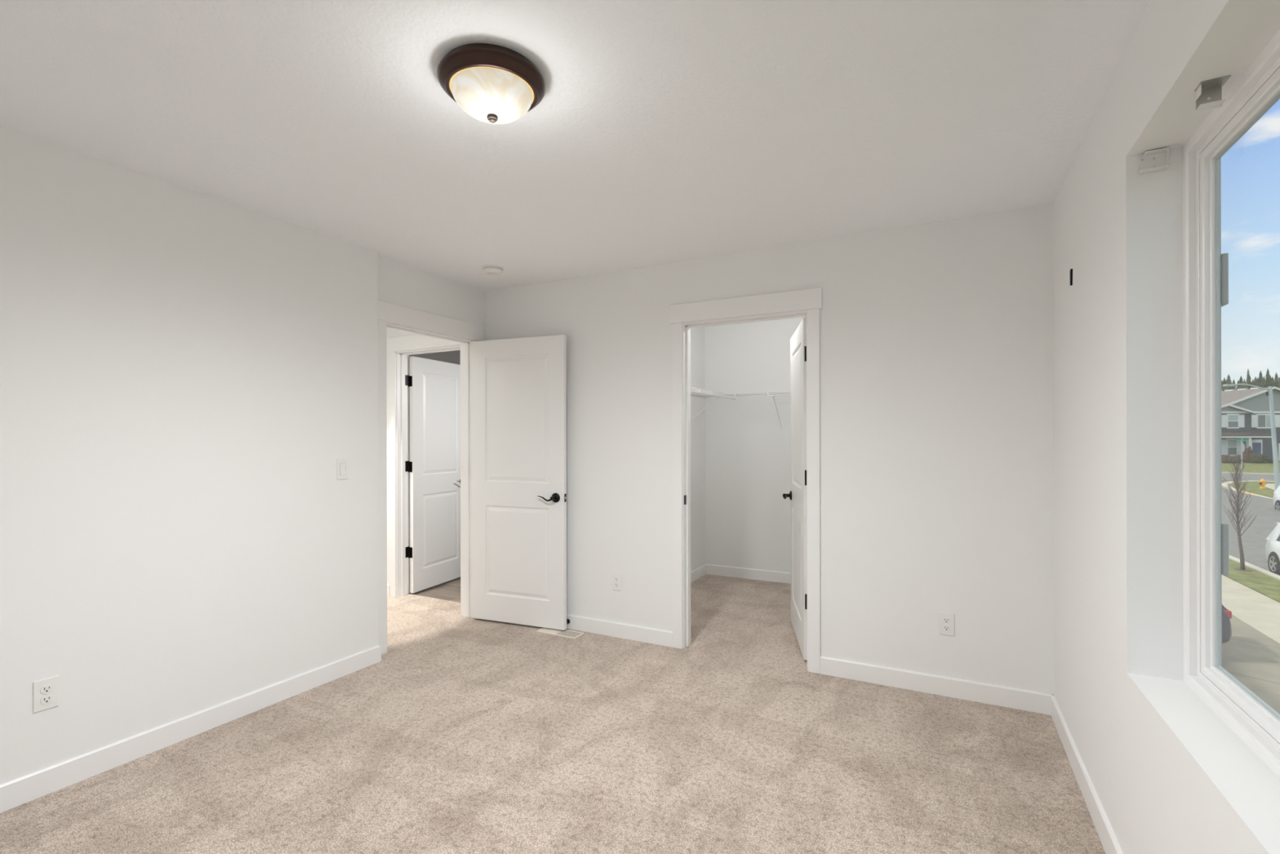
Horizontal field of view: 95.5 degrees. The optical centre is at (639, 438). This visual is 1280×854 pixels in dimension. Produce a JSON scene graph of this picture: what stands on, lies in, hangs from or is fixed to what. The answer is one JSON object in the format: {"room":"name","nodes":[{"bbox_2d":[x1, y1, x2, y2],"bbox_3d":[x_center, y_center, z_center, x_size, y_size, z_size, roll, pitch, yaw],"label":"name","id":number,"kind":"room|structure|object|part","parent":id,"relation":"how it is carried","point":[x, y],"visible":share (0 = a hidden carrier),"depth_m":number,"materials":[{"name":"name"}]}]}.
{"room":"empty bedroom","nodes":[
{"label":"empty bedroom","id":0,"kind":"room"},
{"bbox_2d":[0,127,377,784],"bbox_3d":[-2.372,0.110,2.117,0.203,2.440,3.137,0,0,27],"label":"wall","id":1,"kind":"structure","parent":0,"point":[186,375],"depth_m":2.50,"materials":[{"name":"white paint"}]},
{"bbox_2d":[33,675,58,712],"bbox_3d":[-2.221,0.957,2.177,0.008,0.115,0.071,0,0,27],"label":"wall outlet","id":2,"kind":"object","parent":1,"relation":"attached to","point":[46,691],"visible":1,"depth_m":2.17,"materials":[{"name":"white plastic"}]},
{"bbox_2d":[40,684,53,693],"bbox_3d":[-2.219,0.938,2.176,0.003,0.027,0.034,0,0,27],"label":"receptacle","id":3,"kind":"object","parent":2,"relation":"attached to","point":[44,688],"depth_m":2.18,"materials":[{"name":"white"}]},
{"bbox_2d":[40,694,53,703],"bbox_3d":[-2.219,0.977,2.176,0.003,0.027,0.034,0,0,27],"label":"receptacle","id":4,"kind":"object","parent":2,"relation":"attached to","point":[44,699],"depth_m":2.17,"materials":[{"name":"white"}]},
{"bbox_2d":[0,644,381,813],"bbox_3d":[-2.283,1.282,2.147,0.100,0.096,3.029,0,0,27],"label":"baseboard","id":5,"kind":"structure","parent":1,"relation":"attached to","point":[15,793],"depth_m":2.51,"materials":[{"name":"white paint"}]},
{"bbox_2d":[336,458,348,479],"bbox_3d":[-1.663,0.173,3.255,0.010,0.115,0.071,0,0,27],"label":"light switch","id":6,"kind":"object","parent":1,"relation":"attached to","point":[342,464],"visible":1,"depth_m":3.25,"materials":[{"name":"white plastic"}]},
{"bbox_2d":[377,257,485,340],"bbox_3d":[-1.454,0.109,3.984,0.115,2.440,1.022,0,0,27],"label":"wall","id":7,"kind":"structure","parent":0,"point":[398,284],"depth_m":3.93,"materials":[{"name":"white paint"}]},
{"bbox_2d":[377,300,483,654],"bbox_3d":[-1.819,0.245,4.275,1.075,2.168,1.116,0,0,27],"label":"door frame","id":8,"kind":"structure","parent":7,"relation":"attached to","point":[390,316],"depth_m":4.32,"materials":[{"name":"white paint"}]},
{"bbox_3d":[-1.590,0.303,3.579,0.016,2.052,0.066,0,0,27],"label":"casing","id":9,"kind":"part","parent":8,"relation":"part of","materials":[{"name":"white paint"}]},
{"bbox_3d":[-2.066,0.304,4.867,0.066,2.052,0.016,0,0,27],"label":"casing","id":10,"kind":"part","parent":8,"relation":"part of","materials":[{"name":"white paint"}]},
{"bbox_3d":[-2.005,0.304,4.984,0.066,2.052,0.016,0,0,27],"label":"casing","id":11,"kind":"part","parent":8,"relation":"part of","materials":[{"name":"white paint"}]},
{"bbox_3d":[-1.716,-0.781,4.682,0.887,0.116,0.022,0,0,27],"label":"head casing","id":12,"kind":"part","parent":8,"relation":"part of","materials":[{"name":"white paint"}]},
{"bbox_3d":[-1.455,0.309,3.982,0.035,2.040,0.762,0,0,27],"label":"stop moulding","id":13,"kind":"part","parent":8,"relation":"part of","materials":[{"name":"white paint"}]},
{"bbox_3d":[-1.396,-0.781,3.951,0.022,0.116,0.932,0,0,27],"label":"head casing","id":14,"kind":"part","parent":8,"relation":"part of","materials":[{"name":"white paint"}]},
{"bbox_3d":[-1.360,0.302,4.502,0.066,2.052,0.016,0,0,27],"label":"casing","id":15,"kind":"part","parent":8,"relation":"part of","materials":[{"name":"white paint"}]},
{"bbox_3d":[-1.320,0.302,4.385,0.016,2.052,0.066,0,0,27],"label":"casing","id":16,"kind":"part","parent":8,"relation":"part of","materials":[{"name":"white paint"}]},
{"bbox_2d":[471,334,567,630],"bbox_3d":[-0.867,0.303,4.128,0.785,2.017,0.158,0,0,22],"label":"door","id":17,"kind":"structure","parent":7,"relation":"in","point":[519,497],"depth_m":4.11,"materials":[{"name":"white paint"}]},
{"bbox_3d":[-0.646,0.414,3.972,0.127,0.035,0.019,0,0,27],"label":"lever","id":18,"kind":"part","parent":17,"relation":"part of","materials":[{"name":"black metal"}]},
{"bbox_3d":[-0.590,0.409,3.967,0.066,0.066,0.061,0,0,22],"label":"handle","id":19,"kind":"part","parent":17,"relation":"part of","materials":[{"name":"black metal"}]},
{"bbox_2d":[408,355,460,593],"bbox_3d":[-1.821,0.311,5.290,0.158,2.017,0.734,0,0,21],"label":"door","id":20,"kind":"structure","parent":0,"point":[434,463],"depth_m":5.21,"materials":[{"name":"white paint"}]},
{"bbox_2d":[408,350,460,533],"bbox_3d":[-2.220,0.110,6.497,0.120,2.440,2.506,0,0,27],"label":"wall","id":21,"kind":"structure","parent":0,"point":[451,357],"depth_m":6.38,"materials":[{"name":"grey paint"}]},
{"bbox_2d":[0,573,1105,853],"bbox_3d":[-0.730,1.387,3.330,5.675,0.120,6.800,0,0,27],"label":"floor","id":22,"kind":"structure","parent":0,"point":[468,735],"depth_m":2.37,"materials":[{"name":"carpet"}]},
{"bbox_2d":[536,627,584,638],"bbox_3d":[-0.545,1.324,3.969,0.320,0.006,0.120,0,0,27],"label":"floor vent","id":23,"kind":"object","parent":22,"relation":"in","point":[567,633],"visible":0.88,"depth_m":3.96,"materials":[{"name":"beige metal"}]},
{"bbox_2d":[556,630,581,636],"bbox_3d":[-0.482,1.322,3.936,0.150,0.001,0.092,0,0,27],"label":"grille","id":24,"kind":"object","parent":23,"relation":"attached to","point":[560,633],"depth_m":3.93,"materials":[{"name":"beige metal"}]},
{"bbox_2d":[0,0,1150,291],"bbox_3d":[-0.735,-1.173,3.330,5.675,0.120,6.800,0,0,27],"label":"ceiling","id":25,"kind":"structure","parent":0,"point":[660,131],"depth_m":2.00,"materials":[{"name":"white paint"}]},
{"bbox_2d":[436,43,545,124],"bbox_3d":[-0.453,-1.041,1.786,0.321,0.144,0.321,0,0,-35],"label":"ceiling light","id":26,"kind":"object","parent":25,"relation":"attached to","point":[491,83],"visible":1,"depth_m":1.70,"materials":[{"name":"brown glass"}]},
{"bbox_2d":[482,265,503,275],"bbox_3d":[-0.960,-1.090,3.802,0.136,0.045,0.136,0,0,27],"label":"smoke detector","id":27,"kind":"object","parent":25,"relation":"attached to","point":[488,269],"visible":1,"depth_m":3.76,"materials":[{"name":"white plastic"}]},
{"bbox_2d":[690,326,705,571],"bbox_3d":[0.159,0.106,4.893,0.120,2.440,1.846,0,0,27],"label":"wall","id":28,"kind":"structure","parent":0,"point":[697,335],"depth_m":5.51,"materials":[{"name":"white paint"}]},
{"bbox_2d":[690,386,734,422],"bbox_3d":[0.378,-0.240,4.850,0.309,0.331,1.721,0,0,27],"label":"wire shelf","id":29,"kind":"object","parent":28,"relation":"attached to","point":[694,391],"visible":0.34,"depth_m":5.16,"materials":[{"name":"white"}]},
{"bbox_2d":[386,204,1053,694],"bbox_3d":[-0.384,0.107,4.069,5.374,2.440,0.115,0,0,27],"label":"wall","id":30,"kind":"structure","parent":0,"point":[936,338],"depth_m":3.11,"materials":[{"name":"white paint"}]},
{"bbox_2d":[612,573,622,591],"bbox_3d":[-0.154,0.959,3.882,0.071,0.115,0.008,0,0,27],"label":"wall outlet","id":31,"kind":"object","parent":30,"relation":"attached to","point":[616,577],"visible":1,"depth_m":3.88,"materials":[{"name":"white plastic"}]},
{"bbox_2d":[690,564,791,583],"bbox_3d":[1.335,1.275,4.284,2.524,0.096,1.846,0,0,27],"label":"baseboard","id":32,"kind":"structure","parent":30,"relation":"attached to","point":[717,570],"depth_m":5.47,"materials":[{"name":"white paint"}]},
{"bbox_2d":[669,287,822,673],"bbox_3d":[0.640,0.241,3.539,0.932,2.168,0.159,0,0,27],"label":"door frame","id":33,"kind":"structure","parent":30,"relation":"attached to","point":[807,303],"depth_m":3.49,"materials":[{"name":"white paint"}]},
{"bbox_3d":[0.237,0.299,3.674,0.066,2.052,0.016,0,0,27],"label":"casing","id":34,"kind":"part","parent":33,"relation":"part of","materials":[{"name":"white paint"}]},
{"bbox_3d":[0.284,0.390,3.682,0.005,0.060,0.036,0,0,27],"label":"strike plate","id":35,"kind":"part","parent":33,"relation":"part of","materials":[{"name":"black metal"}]},
{"bbox_3d":[0.607,-0.785,3.478,0.932,0.116,0.022,0,0,27],"label":"head casing","id":36,"kind":"part","parent":33,"relation":"part of","materials":[{"name":"white paint"}]},
{"bbox_3d":[0.640,0.305,3.539,0.762,2.040,0.035,0,0,27],"label":"stop moulding","id":37,"kind":"part","parent":33,"relation":"part of","materials":[{"name":"white paint"}]},
{"bbox_3d":[0.983,0.298,3.288,0.066,2.052,0.016,0,0,27],"label":"casing","id":38,"kind":"part","parent":33,"relation":"part of","materials":[{"name":"white paint"}]},
{"bbox_2d":[782,317,807,660],"bbox_3d":[1.041,0.299,3.804,0.158,2.017,0.785,0,0,9],"label":"door","id":39,"kind":"structure","parent":30,"relation":"in","point":[797,494],"depth_m":3.65,"materials":[{"name":"white paint"}]},
{"bbox_3d":[1.042,0.406,4.124,0.061,0.066,0.066,0,0,9],"label":"handle","id":40,"kind":"part","parent":39,"relation":"part of","materials":[{"name":"black metal"}]},
{"bbox_2d":[566,613,1052,715],"bbox_3d":[0.403,1.277,3.591,3.541,0.096,0.012,0,0,27],"label":"baseboard","id":41,"kind":"structure","parent":30,"relation":"attached to","point":[991,694],"depth_m":3.08,"materials":[{"name":"white paint"}]},
{"bbox_2d":[938,611,954,635],"bbox_3d":[1.574,0.954,2.987,0.071,0.115,0.008,0,0,27],"label":"wall outlet","id":42,"kind":"object","parent":30,"relation":"attached to","point":[946,620],"visible":1,"depth_m":2.98,"materials":[{"name":"white plastic"}]},
{"bbox_2d":[942,617,950,622],"bbox_3d":[1.573,0.934,2.984,0.034,0.027,0.003,0,0,27],"label":"receptacle","id":43,"kind":"object","parent":42,"relation":"attached to","point":[945,620],"depth_m":2.98,"materials":[{"name":"white"}]},
{"bbox_2d":[942,625,950,631],"bbox_3d":[1.573,0.973,2.984,0.034,0.027,0.003,0,0,27],"label":"receptacle","id":44,"kind":"object","parent":42,"relation":"attached to","point":[945,628],"depth_m":2.98,"materials":[{"name":"white"}]},
{"bbox_2d":[705,316,806,573],"bbox_3d":[1.732,0.103,5.185,2.644,2.440,0.120,0,0,27],"label":"wall","id":45,"kind":"structure","parent":0,"point":[748,525],"depth_m":5.49,"materials":[{"name":"white paint"}]},
{"bbox_2d":[726,391,790,429],"bbox_3d":[1.830,-0.243,4.892,2.201,0.331,0.309,0,0,27],"label":"wire shelf","id":46,"kind":"object","parent":45,"relation":"attached to","point":[767,393],"visible":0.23,"depth_m":5.21,"materials":[{"name":"white"}]},
{"bbox_2d":[1052,0,1279,853],"bbox_3d":[1.578,0.103,1.818,0.181,2.440,6.240,0,0,27],"label":"wall","id":47,"kind":"structure","parent":0,"point":[1167,775],"depth_m":1.66,"materials":[{"name":"white paint"}]},
{"bbox_2d":[1069,268,1072,285],"bbox_3d":[1.757,-0.655,2.371,0.007,0.065,0.021,0,0,27],"label":"wall hook","id":48,"kind":"object","parent":47,"relation":"attached to","point":[1071,269],"visible":1,"depth_m":2.37,"materials":[{"name":"black metal"}]},
{"bbox_2d":[1050,694,1123,853],"bbox_3d":[1.043,1.276,0.992,0.012,0.096,4.039,0,0,27],"label":"baseboard","id":49,"kind":"structure","parent":47,"relation":"attached to","point":[1109,842],"depth_m":2.11,"materials":[{"name":"white paint"}]},
{"bbox_2d":[1137,146,1169,173],"bbox_3d":[1.447,-0.782,1.639,0.064,0.052,0.030,0,0,27],"label":"bracket","id":50,"kind":"object","parent":47,"relation":"attached to","point":[1155,160],"visible":1,"depth_m":1.64,"materials":[{"name":"white plastic"}]},
{"bbox_3d":[1.453,-0.782,1.651,0.064,0.048,0.003,0,0,27],"label":"plate","id":51,"kind":"part","parent":50,"relation":"part of","materials":[{"name":"white plastic"}]},
{"bbox_2d":[1194,75,1231,111],"bbox_3d":[1.308,-0.787,1.330,0.051,0.049,0.042,0,0,27],"label":"bracket","id":52,"kind":"object","parent":47,"relation":"attached to","point":[1208,92],"visible":1,"depth_m":1.34,"materials":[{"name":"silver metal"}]},
{"bbox_3d":[1.317,-0.787,1.348,0.045,0.047,0.001,0,0,27],"label":"plate","id":53,"kind":"part","parent":52,"relation":"part of","materials":[{"name":"silver metal"}]},
{"bbox_3d":[1.308,-0.810,1.330,0.051,0.001,0.042,0,0,27],"label":"mounting plate","id":54,"kind":"part","parent":52,"relation":"part of","materials":[{"name":"silver metal"}]},
{"bbox_2d":[1182,29,1279,777],"bbox_3d":[1.120,-0.067,0.798,0.059,1.489,1.827,0,0,27],"label":"window","id":55,"kind":"structure","parent":47,"relation":"in","point":[1257,90],"depth_m":1.55,"materials":[{"name":"white plastic"}]},
{"bbox_2d":[1219,157,1229,666],"bbox_3d":[1.662,-0.068,1.739,0.042,1.489,0.320,0,0,27],"label":"window frame","id":56,"kind":"structure","parent":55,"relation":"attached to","point":[1224,258],"depth_m":1.60,"materials":[{"name":"grey paint"}]},
{"bbox_3d":[-3.186,0.112,3.328,0.120,2.440,3.779,0,0,27],"label":"wall","id":57,"kind":"structure","parent":0,"visible":0},
{"bbox_2d":[386,584,390,596],"bbox_3d":[-3.050,1.284,3.260,0.180,0.096,3.779,0,0,27],"label":"baseboard","id":58,"kind":"structure","parent":57,"relation":"attached to","point":[388,585],"depth_m":4.89,"materials":[{"name":"white paint"}]},
{"label":"outside","id":59,"kind":"structure","parent":0,"visible":0},
{"bbox_2d":[1228,480,1274,497],"bbox_3d":[82.959,3.910,9.781,101.700,1.136,33.700,0,0,27],"label":"lawn","id":60,"kind":"structure","parent":59,"point":[1252,486],"depth_m":41.20,"materials":[{"name":"green plant"}]},
{"bbox_2d":[1222,383,1279,492],"bbox_3d":[41.094,0.013,39.000,3.763,7.339,0.400,0,0,0],"label":"street lamp","id":61,"kind":"object","parent":60,"relation":"on","point":[1276,468],"visible":0.83,"depth_m":38.93,"materials":[{"name":"grey"}]},
{"bbox_3d":[41.054,-3.410,39.000,2.529,0.492,0.110,0,0,0],"label":"arm","id":62,"kind":"part","parent":61,"relation":"part of","materials":[{"name":"grey"}]},
{"bbox_2d":[1258,478,1266,488],"bbox_3d":[44.115,3.213,41.226,0.450,0.720,0.340,0,0,0],"label":"fire hydrant","id":63,"kind":"object","parent":60,"relation":"on","point":[1262,481],"visible":1,"depth_m":41.13,"materials":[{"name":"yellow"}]},
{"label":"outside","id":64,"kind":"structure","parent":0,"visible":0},
{"bbox_2d":[1265,483,1275,489],"bbox_3d":[40.835,4.000,30.427,3.500,1.077,31.600,0,0,27],"label":"corner walk","id":65,"kind":"structure","parent":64,"point":[1271,486],"depth_m":42.50,"materials":[{"name":"concrete"}]},
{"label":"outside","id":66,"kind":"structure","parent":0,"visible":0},
{"bbox_2d":[1222,614,1279,714],"bbox_3d":[9.879,4.517,11.273,5.845,0.100,12.100,0,0,27],"label":"driveway","id":67,"kind":"structure","parent":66,"point":[1260,661],"depth_m":11.65,"materials":[{"name":"concrete"}]},
{"bbox_2d":[1222,604,1231,644],"bbox_3d":[10.160,3.664,13.322,4.570,1.735,1.894,0,0,27],"label":"car","id":68,"kind":"object","parent":67,"relation":"on","point":[1226,613],"visible":0.02,"depth_m":11.59,"materials":[{"name":"grey"}]},
{"bbox_2d":[1223,608,1231,618],"bbox_3d":[11.752,3.524,11.772,0.245,0.160,0.320,0,0,27],"label":"tail lamp","id":69,"kind":"object","parent":68,"relation":"attached to","point":[1227,613],"depth_m":11.60,"materials":[{"name":"red"}]},
{"bbox_2d":[1228,638,1279,684],"bbox_3d":[10.541,4.464,11.099,4.501,0.001,8.622,0,0,27],"label":"joint","id":70,"kind":"object","parent":67,"relation":"on","point":[1233,638],"depth_m":11.01,"materials":[{"name":"grey"}]},
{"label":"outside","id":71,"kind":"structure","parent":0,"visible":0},
{"bbox_2d":[1221,461,1279,473],"bbox_3d":[110.821,3.439,62.245,120.500,1.972,67.500,0,0,27],"label":"lawn","id":72,"kind":"structure","parent":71,"point":[1268,468],"depth_m":58.30,"materials":[{"name":"green plant"}]},
{"bbox_2d":[1221,454,1232,462],"bbox_3d":[62.975,2.205,62.518,0.991,0.950,1.001,0,0,27],"label":"shrub","id":73,"kind":"object","parent":72,"relation":"on","point":[1226,458],"visible":0.88,"depth_m":62.29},
{"bbox_2d":[1231,455,1238,462],"bbox_3d":[63.583,2.253,62.489,0.990,0.850,1.020,0,0,27],"label":"shrub","id":74,"kind":"object","parent":72,"relation":"on","point":[1232,456],"visible":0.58,"depth_m":62.12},
{"bbox_2d":[1234,454,1243,462],"bbox_3d":[64.111,2.221,62.490,0.924,0.914,0.933,0,0,27],"label":"shrub","id":75,"kind":"object","parent":72,"relation":"on","point":[1239,456],"visible":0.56,"depth_m":62.17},
{"bbox_2d":[1242,445,1253,462],"bbox_3d":[65.770,1.732,63.021,1.014,1.819,1.024,0,0,27],"label":"shrub","id":76,"kind":"object","parent":72,"relation":"on","point":[1247,452],"visible":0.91,"depth_m":62.79,"materials":[{"name":"plant"}]},
{"bbox_2d":[1248,452,1262,462],"bbox_3d":[66.051,2.103,62.490,1.048,1.142,1.131,0,0,27],"label":"shrub","id":77,"kind":"object","parent":72,"relation":"on","point":[1255,458],"visible":1,"depth_m":62.25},
{"bbox_2d":[1257,453,1268,462],"bbox_3d":[66.810,2.184,62.473,1.050,0.976,1.026,0,0,27],"label":"shrub","id":78,"kind":"object","parent":72,"relation":"on","point":[1264,457],"visible":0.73,"depth_m":62.14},
{"bbox_2d":[1267,457,1273,462],"bbox_3d":[67.538,2.317,62.520,1.015,0.708,1.006,0,0,27],"label":"shrub","id":79,"kind":"object","parent":72,"relation":"on","point":[1270,459],"visible":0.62,"depth_m":62.18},
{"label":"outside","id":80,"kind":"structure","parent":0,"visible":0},
{"bbox_3d":[115.035,3.169,47.390,159.345,2.976,270.000,0,0,27],"label":"ground","id":81,"kind":"structure","parent":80,"visible":0},
{"bbox_2d":[1221,377,1228,391],"bbox_3d":[100.403,-4.200,99.922,4.591,12.628,4.647,0,0,27],"label":"conifer","id":82,"kind":"object","parent":81,"relation":"on","point":[1224,388],"visible":0.19,"depth_m":99.88,"materials":[{"name":"green plant"}]},
{"bbox_2d":[1226,374,1232,389],"bbox_3d":[113.343,-5.201,112.092,4.687,14.353,4.348,0,0,27],"label":"conifer","id":83,"kind":"object","parent":81,"relation":"on","point":[1228,380],"visible":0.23,"depth_m":111.86,"materials":[{"name":"green plant"}]},
{"bbox_2d":[1231,378,1235,390],"bbox_3d":[126.561,-5.400,123.704,5.171,14.475,5.236,0,0,27],"label":"conifer","id":84,"kind":"object","parent":81,"relation":"on","point":[1233,381],"visible":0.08,"depth_m":123.89,"materials":[{"name":"green plant"}]},
{"bbox_2d":[1236,376,1244,390],"bbox_3d":[109.677,-4.695,106.048,4.822,13.469,5.409,0,0,27],"label":"conifer","id":85,"kind":"object","parent":81,"relation":"on","point":[1240,386],"visible":0.15,"depth_m":105.88,"materials":[{"name":"green plant"}]},
{"bbox_2d":[1244,369,1249,388],"bbox_3d":[142.215,-7.326,136.051,3.850,18.039,3.927,0,0,27],"label":"conifer","id":86,"kind":"object","parent":81,"relation":"on","point":[1247,373],"visible":0.13,"depth_m":135.99,"materials":[{"name":"green plant"}]},
{"bbox_2d":[1221,480,1274,498],"bbox_3d":[82.906,3.893,10.006,102.000,1.170,34.050,0,0,27],"label":"curb","id":87,"kind":"object","parent":81,"relation":"on","point":[1223,485],"visible":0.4,"depth_m":42.75,"materials":[{"name":"beige concrete"}]},
{"bbox_2d":[1245,374,1253,389],"bbox_3d":[123.651,-5.507,117.935,4.564,14.813,4.719,0,0,27],"label":"conifer","id":88,"kind":"object","parent":81,"relation":"on","point":[1249,382],"visible":0.17,"depth_m":117.87,"materials":[{"name":"green plant"}]},
{"bbox_2d":[1221,471,1279,475],"bbox_3d":[95.224,3.605,32.146,120.500,1.720,0.300,0,0,27],"label":"curb","id":89,"kind":"object","parent":81,"relation":"on","point":[1221,472],"visible":0.18,"depth_m":52.61,"materials":[{"name":"beige concrete"}]},
{"bbox_2d":[1221,386,1279,460],"bbox_3d":[71.092,-1.239,71.220,16.553,9.259,14.160,0,0,0],"label":"house","id":90,"kind":"structure","parent":81,"relation":"on","point":[1245,412],"depth_m":65.94,"materials":[{"name":"wood"}]},
{"bbox_2d":[1221,439,1226,454],"bbox_3d":[65.596,1.021,65.375,0.632,1.731,0.050,0,0,0],"label":"shutter","id":91,"kind":"object","parent":90,"relation":"hanging from","point":[1224,442],"depth_m":65.34,"materials":[{"name":"white"}]},
{"bbox_2d":[1221,414,1226,427],"bbox_3d":[65.661,-1.912,65.375,0.632,1.415,0.050,0,0,0],"label":"shutter","id":92,"kind":"object","parent":90,"relation":"hanging from","point":[1224,417],"depth_m":65.34,"materials":[{"name":"white"}]},
{"bbox_3d":[66.510,1.452,65.338,0.984,0.786,0.015,0,0,0],"label":"pane","id":93,"kind":"part","parent":90,"relation":"part of","materials":[{"name":"grey"}]},
{"bbox_3d":[66.509,0.587,65.338,0.984,0.786,0.015,0,0,0],"label":"pane","id":94,"kind":"part","parent":90,"relation":"part of","materials":[{"name":"grey"}]},
{"bbox_3d":[66.627,-1.560,65.338,1.089,0.628,0.015,0,0,0],"label":"pane","id":95,"kind":"part","parent":90,"relation":"part of","materials":[{"name":"grey"}]},
{"bbox_3d":[66.626,-2.268,65.338,1.089,0.628,0.015,0,0,0],"label":"pane","id":96,"kind":"part","parent":90,"relation":"part of","materials":[{"name":"grey"}]},
{"bbox_2d":[1237,441,1243,454],"bbox_3d":[67.423,1.018,65.375,0.632,1.731,0.050,0,0,0],"label":"shutter","id":97,"kind":"object","parent":90,"relation":"hanging from","point":[1238,442],"depth_m":65.34,"materials":[{"name":"white"}]},
{"bbox_2d":[1239,414,1244,427],"bbox_3d":[67.593,-1.916,65.375,0.632,1.415,0.050,0,0,0],"label":"shutter","id":98,"kind":"object","parent":90,"relation":"hanging from","point":[1242,417],"depth_m":65.34,"materials":[{"name":"white"}]},
{"bbox_2d":[1251,414,1257,426],"bbox_3d":[69.653,-1.936,65.975,0.638,1.427,0.050,0,0,0],"label":"shutter","id":99,"kind":"object","parent":90,"relation":"hanging from","point":[1254,417],"depth_m":65.95,"materials":[{"name":"white"}]},
{"bbox_3d":[69.939,1.431,65.975,1.241,2.553,0.050,0,0,0],"label":"door frame","id":100,"kind":"part","parent":90,"relation":"part of","materials":[{"name":"white"}]},
{"bbox_3d":[69.922,1.538,65.935,0.922,2.056,0.050,0,0,0],"label":"door","id":101,"kind":"part","parent":90,"relation":"part of","materials":[{"name":"blue"}]},
{"bbox_3d":[70.475,-1.938,65.938,0.836,1.347,0.015,0,0,0],"label":"pane","id":102,"kind":"part","parent":90,"relation":"part of","materials":[{"name":"grey"}]},
{"bbox_3d":[71.411,-1.940,65.938,0.836,1.347,0.015,0,0,0],"label":"pane","id":103,"kind":"part","parent":90,"relation":"part of","materials":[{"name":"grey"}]},
{"bbox_2d":[1275,414,1279,426],"bbox_3d":[72.255,-1.941,65.975,0.638,1.427,0.050,0,0,0],"label":"shutter","id":104,"kind":"object","parent":90,"relation":"hanging from","point":[1277,416],"depth_m":65.95,"materials":[{"name":"white"}]},
{"bbox_3d":[74.854,1.812,65.975,4.900,2.482,0.050,0,0,0],"label":"garage frame","id":105,"kind":"part","parent":90,"relation":"part of","materials":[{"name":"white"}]},
{"bbox_2d":[1222,559,1279,602],"bbox_3d":[24.525,3.942,28.404,1.200,1.195,47.000,0,0,27],"label":"grass strip","id":106,"kind":"object","parent":81,"relation":"on","point":[1268,586],"visible":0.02,"depth_m":17.97,"materials":[{"name":"plant"}]},
{"bbox_2d":[1222,453,1257,571],"bbox_3d":[20.089,2.419,19.500,0.773,3.984,0.804,0,0,27],"label":"street tree","id":107,"kind":"object","parent":106,"relation":"on","point":[1237,505],"visible":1,"depth_m":19.50,"materials":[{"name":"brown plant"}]},
{"bbox_2d":[1229,555,1279,580],"bbox_3d":[12.963,3.953,4.549,0.220,1.236,100.000,0,0,27],"label":"curb","id":108,"kind":"object","parent":81,"relation":"on","point":[1231,557],"depth_m":19.42,"materials":[{"name":"beige concrete"}]},
{"bbox_2d":[1251,377,1259,387],"bbox_3d":[105.783,-4.259,100.066,4.994,12.725,4.478,0,0,27],"label":"conifer","id":109,"kind":"object","parent":81,"relation":"on","point":[1255,382],"visible":0.09,"depth_m":99.88,"materials":[{"name":"green plant"}]},
{"bbox_2d":[1257,370,1266,387],"bbox_3d":[119.473,-5.568,111.854,5.013,15.063,4.873,0,0,27],"label":"conifer","id":110,"kind":"object","parent":81,"relation":"on","point":[1260,378],"visible":0.19,"depth_m":111.81,"materials":[{"name":"green plant"}]},
{"bbox_2d":[1263,368,1271,387],"bbox_3d":[133.852,-6.573,124.014,5.073,16.792,5.451,0,0,27],"label":"conifer","id":111,"kind":"object","parent":81,"relation":"on","point":[1268,378],"visible":0.2,"depth_m":123.85,"materials":[{"name":"green plant"}]},
{"bbox_2d":[1269,377,1275,386],"bbox_3d":[115.326,-4.615,105.849,5.227,13.288,5.054,0,0,27],"label":"conifer","id":112,"kind":"object","parent":81,"relation":"on","point":[1273,383],"visible":0.11,"depth_m":105.88,"materials":[{"name":"green plant"}]},
{"bbox_2d":[1274,372,1279,388],"bbox_3d":[129.211,-5.766,118.065,4.638,15.310,4.969,0,0,27],"label":"conifer","id":113,"kind":"object","parent":81,"relation":"on","point":[1276,378],"visible":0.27,"depth_m":117.83,"materials":[{"name":"green plant"}]},
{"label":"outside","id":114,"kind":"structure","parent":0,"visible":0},
{"bbox_2d":[1221,473,1279,571],"bbox_3d":[69.344,3.706,-17.797,120.500,1.557,112.200,0,0,27],"label":"road","id":115,"kind":"structure","parent":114,"point":[1254,540],"depth_m":28.78,"materials":[{"name":"asphalt"}]},
{"bbox_2d":[1235,437,1248,475],"bbox_3d":[51.762,1.603,50.000,0.815,3.350,0.728,0,0,42],"label":"street sign","id":116,"kind":"object","parent":115,"relation":"on","point":[1242,446],"visible":0.99,"depth_m":49.99,"materials":[{"name":"grey"}]},
{"bbox_3d":[51.730,1.603,50.000,0.060,3.350,0.060,0,0,0],"label":"post","id":117,"kind":"part","parent":116,"relation":"part of","materials":[{"name":"grey"}]},
{"bbox_3d":[51.795,0.828,49.969,0.739,0.739,0.010,0,0,-28],"label":"stop plate","id":118,"kind":"part","parent":116,"relation":"part of","materials":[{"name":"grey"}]},
{"bbox_2d":[1265,522,1279,575],"bbox_3d":[21.010,3.674,17.448,1.894,1.735,4.570,0,0,27],"label":"car","id":119,"kind":"object","parent":115,"relation":"on","point":[1272,547],"visible":0.95,"depth_m":19.21,"materials":[{"name":"white"}]},
{"bbox_2d":[1273,484,1279,511],"bbox_3d":[34.640,3.280,29.734,1.894,1.735,4.570,0,0,27],"label":"car","id":120,"kind":"object","parent":115,"relation":"on","point":[1277,493],"visible":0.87,"depth_m":31.61,"materials":[{"name":"white"}]},
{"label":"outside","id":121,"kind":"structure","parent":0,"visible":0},
{"bbox_2d":[1222,574,1279,644],"bbox_3d":[11.090,3.986,5.520,1.600,1.218,100.000,0,0,27],"label":"sidewalk","id":122,"kind":"structure","parent":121,"point":[1260,611],"depth_m":15.31,"materials":[{"name":"concrete"}]}
]}

